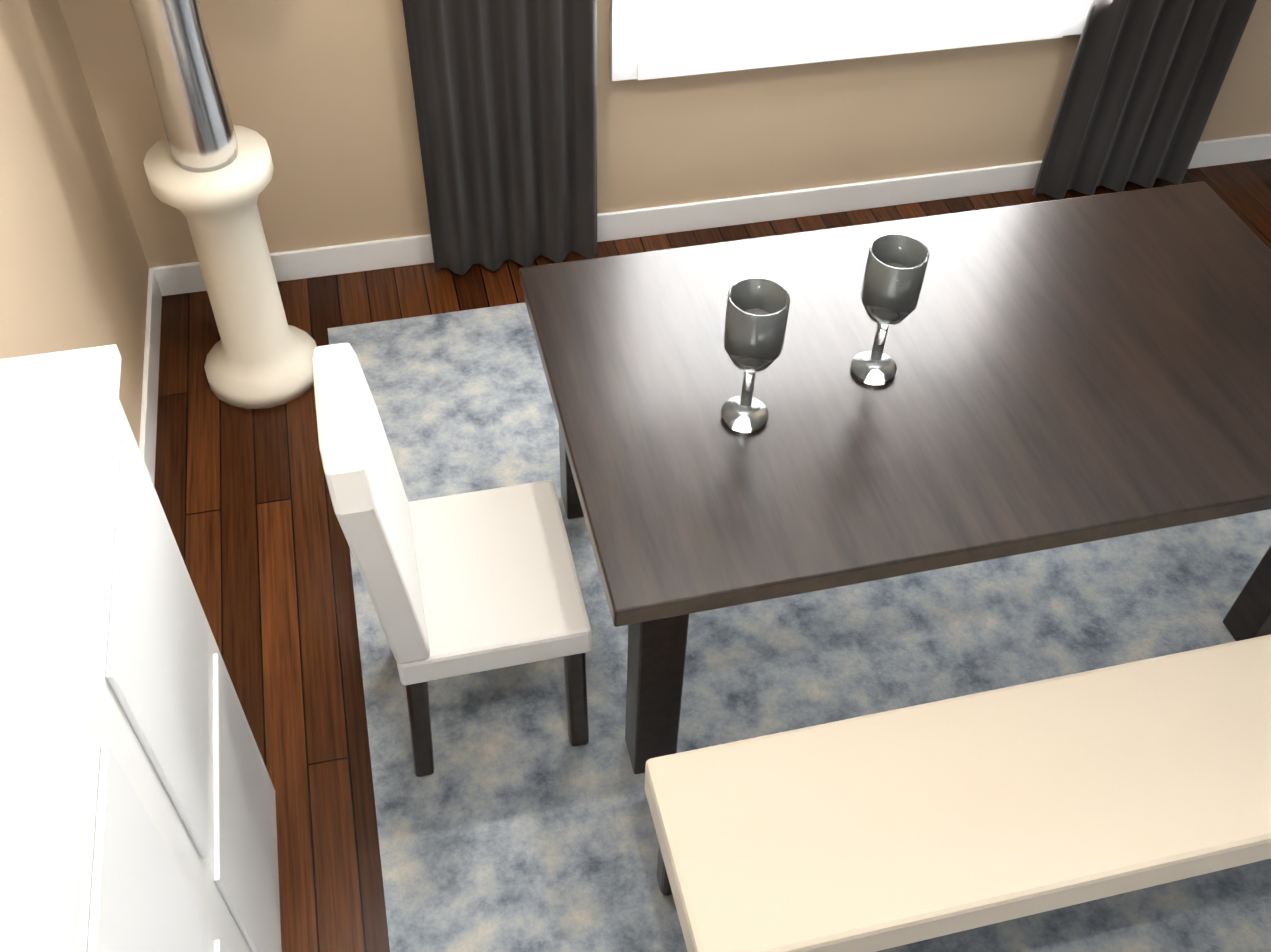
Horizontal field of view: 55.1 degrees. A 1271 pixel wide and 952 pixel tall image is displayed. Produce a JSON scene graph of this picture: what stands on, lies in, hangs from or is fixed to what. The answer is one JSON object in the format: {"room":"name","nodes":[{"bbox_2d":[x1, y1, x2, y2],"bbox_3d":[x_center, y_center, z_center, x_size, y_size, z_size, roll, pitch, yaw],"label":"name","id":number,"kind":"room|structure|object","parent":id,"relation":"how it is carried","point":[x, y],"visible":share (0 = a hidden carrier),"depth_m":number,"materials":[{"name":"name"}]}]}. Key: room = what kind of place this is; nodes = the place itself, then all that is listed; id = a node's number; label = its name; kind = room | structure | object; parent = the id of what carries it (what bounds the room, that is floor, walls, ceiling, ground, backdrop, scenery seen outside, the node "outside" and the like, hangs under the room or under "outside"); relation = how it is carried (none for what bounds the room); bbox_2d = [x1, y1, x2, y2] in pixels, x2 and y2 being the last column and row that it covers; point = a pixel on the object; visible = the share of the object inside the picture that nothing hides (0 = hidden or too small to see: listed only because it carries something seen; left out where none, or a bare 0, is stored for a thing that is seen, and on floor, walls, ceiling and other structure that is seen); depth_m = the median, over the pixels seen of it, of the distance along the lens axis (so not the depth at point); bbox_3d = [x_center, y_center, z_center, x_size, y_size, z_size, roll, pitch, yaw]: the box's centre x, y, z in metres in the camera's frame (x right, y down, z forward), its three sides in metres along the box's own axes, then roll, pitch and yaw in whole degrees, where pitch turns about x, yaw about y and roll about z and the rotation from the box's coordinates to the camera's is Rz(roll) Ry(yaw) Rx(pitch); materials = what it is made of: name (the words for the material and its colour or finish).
{"room":"dining room","nodes":[
{"label":"dining room","id":0,"kind":"room"},
{"bbox_2d":[0,0,148,446],"bbox_3d":[-1.069,0.110,1.474,0.120,2.760,4.550,-9,48,-10],"label":"wall","id":1,"kind":"structure","parent":0,"point":[74,269],"depth_m":2.97,"materials":[{"name":"beige paint"}]},
{"bbox_2d":[139,266,166,484],"bbox_3d":[-1.046,0.956,2.497,0.015,0.110,4.430,-9,48,-10],"label":"baseboard","id":2,"kind":"structure","parent":1,"relation":"attached to","point":[148,425],"depth_m":3.63,"materials":[{"name":"white wood"}]},
{"bbox_2d":[59,0,1270,267],"bbox_3d":[0.417,-1.887,3.366,4.380,2.760,0.120,-9,48,-10],"label":"wall","id":3,"kind":"structure","parent":0,"point":[319,96],"depth_m":3.95,"materials":[{"name":"beige paint"}]},
{"bbox_2d":[159,133,1270,295],"bbox_3d":[0.501,-0.954,4.311,4.180,0.110,0.015,-9,48,-10],"label":"baseboard","id":4,"kind":"structure","parent":3,"relation":"attached to","point":[327,261],"depth_m":4.28,"materials":[{"name":"white wood"}]},
{"bbox_2d":[402,0,1256,275],"bbox_3d":[0.724,-1.743,3.406,3.055,2.480,0.085,-9,48,-10],"label":"curtains","id":5,"kind":"object","parent":3,"relation":"hanging from","point":[505,95],"visible":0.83,"depth_m":3.94,"materials":[{"name":"grey fabric"}]},
{"bbox_2d":[609,0,1091,80],"bbox_3d":[0.723,-1.978,3.242,1.600,1.840,0.048,-9,48,-10],"label":"window","id":6,"kind":"structure","parent":3,"relation":"in","point":[858,38],"depth_m":3.84,"materials":[{"name":"white wood"}]},
{"bbox_2d":[638,0,1065,49],"bbox_3d":[0.719,-1.990,3.253,1.440,1.680,0.004,-9,48,-10],"label":"window panel","id":7,"kind":"object","parent":6,"relation":"attached to","point":[667,23],"visible":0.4,"depth_m":3.78,"materials":[{"name":"white glass"}]},
{"bbox_2d":[154,159,1270,951],"bbox_3d":[0.875,4.406,-0.496,7.000,0.100,15.200,-9,48,-10],"label":"floor","id":8,"kind":"structure","parent":0,"point":[244,497],"depth_m":3.30,"materials":[{"name":"brown wood"}]},
{"bbox_2d":[0,344,281,951],"bbox_3d":[-0.752,0.901,1.725,0.320,1.330,1.740,-9,48,-10],"label":"cabinet","id":9,"kind":"object","parent":8,"relation":"on","point":[137,803],"visible":1,"depth_m":1.65,"materials":[{"name":"white wood"}]},
{"bbox_2d":[129,0,316,408],"bbox_3d":[-1.087,-0.933,3.033,0.567,1.886,0.435,-9,48,-10],"label":"floor lamp","id":10,"kind":"object","parent":8,"relation":"on","point":[208,166],"visible":0.96,"depth_m":3.21,"materials":[{"name":"beige ceramic"}]},
{"bbox_2d":[327,302,1270,951],"bbox_3d":[0.813,0.344,3.186,3.000,0.012,2.900,-9,48,-10],"label":"dining rug","id":11,"kind":"object","parent":8,"relation":"on","point":[515,822],"visible":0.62,"depth_m":3.01,"materials":[{"name":"blue carpet"}]},
{"bbox_2d":[312,343,591,776],"bbox_3d":[-0.361,0.177,2.593,0.458,1.032,0.440,-9,48,-10],"label":"dining chair","id":12,"kind":"object","parent":11,"relation":"on","point":[470,582],"visible":1,"depth_m":2.52,"materials":[{"name":"white fabric"}]},
{"bbox_2d":[519,182,1270,773],"bbox_3d":[0.724,-0.012,2.995,1.830,0.748,1.040,-9,48,-10],"label":"dining table","id":13,"kind":"object","parent":11,"relation":"on","point":[1081,370],"visible":1,"depth_m":2.63,"materials":[{"name":"brown wood"}]},
{"bbox_2d":[721,278,789,432],"bbox_3d":[0.234,-0.235,2.458,0.118,0.320,0.118,-18,50,-18],"label":"wine glass","id":14,"kind":"object","parent":13,"relation":"on","point":[757,312],"depth_m":2.39,"materials":[{"name":"clear glass"}]},
{"bbox_2d":[851,234,929,384],"bbox_3d":[0.527,-0.342,2.565,0.118,0.320,0.118,-18,50,-18],"label":"wine glass","id":15,"kind":"object","parent":13,"relation":"on","point":[896,265],"depth_m":2.49,"materials":[{"name":"clear glass"}]},
{"bbox_2d":[644,634,1270,951],"bbox_3d":[0.790,0.732,2.506,1.500,0.458,0.420,-9,48,-10],"label":"bench","id":16,"kind":"object","parent":11,"relation":"on","point":[875,832],"visible":1,"depth_m":2.29,"materials":[{"name":"beige fabric"}]}
]}

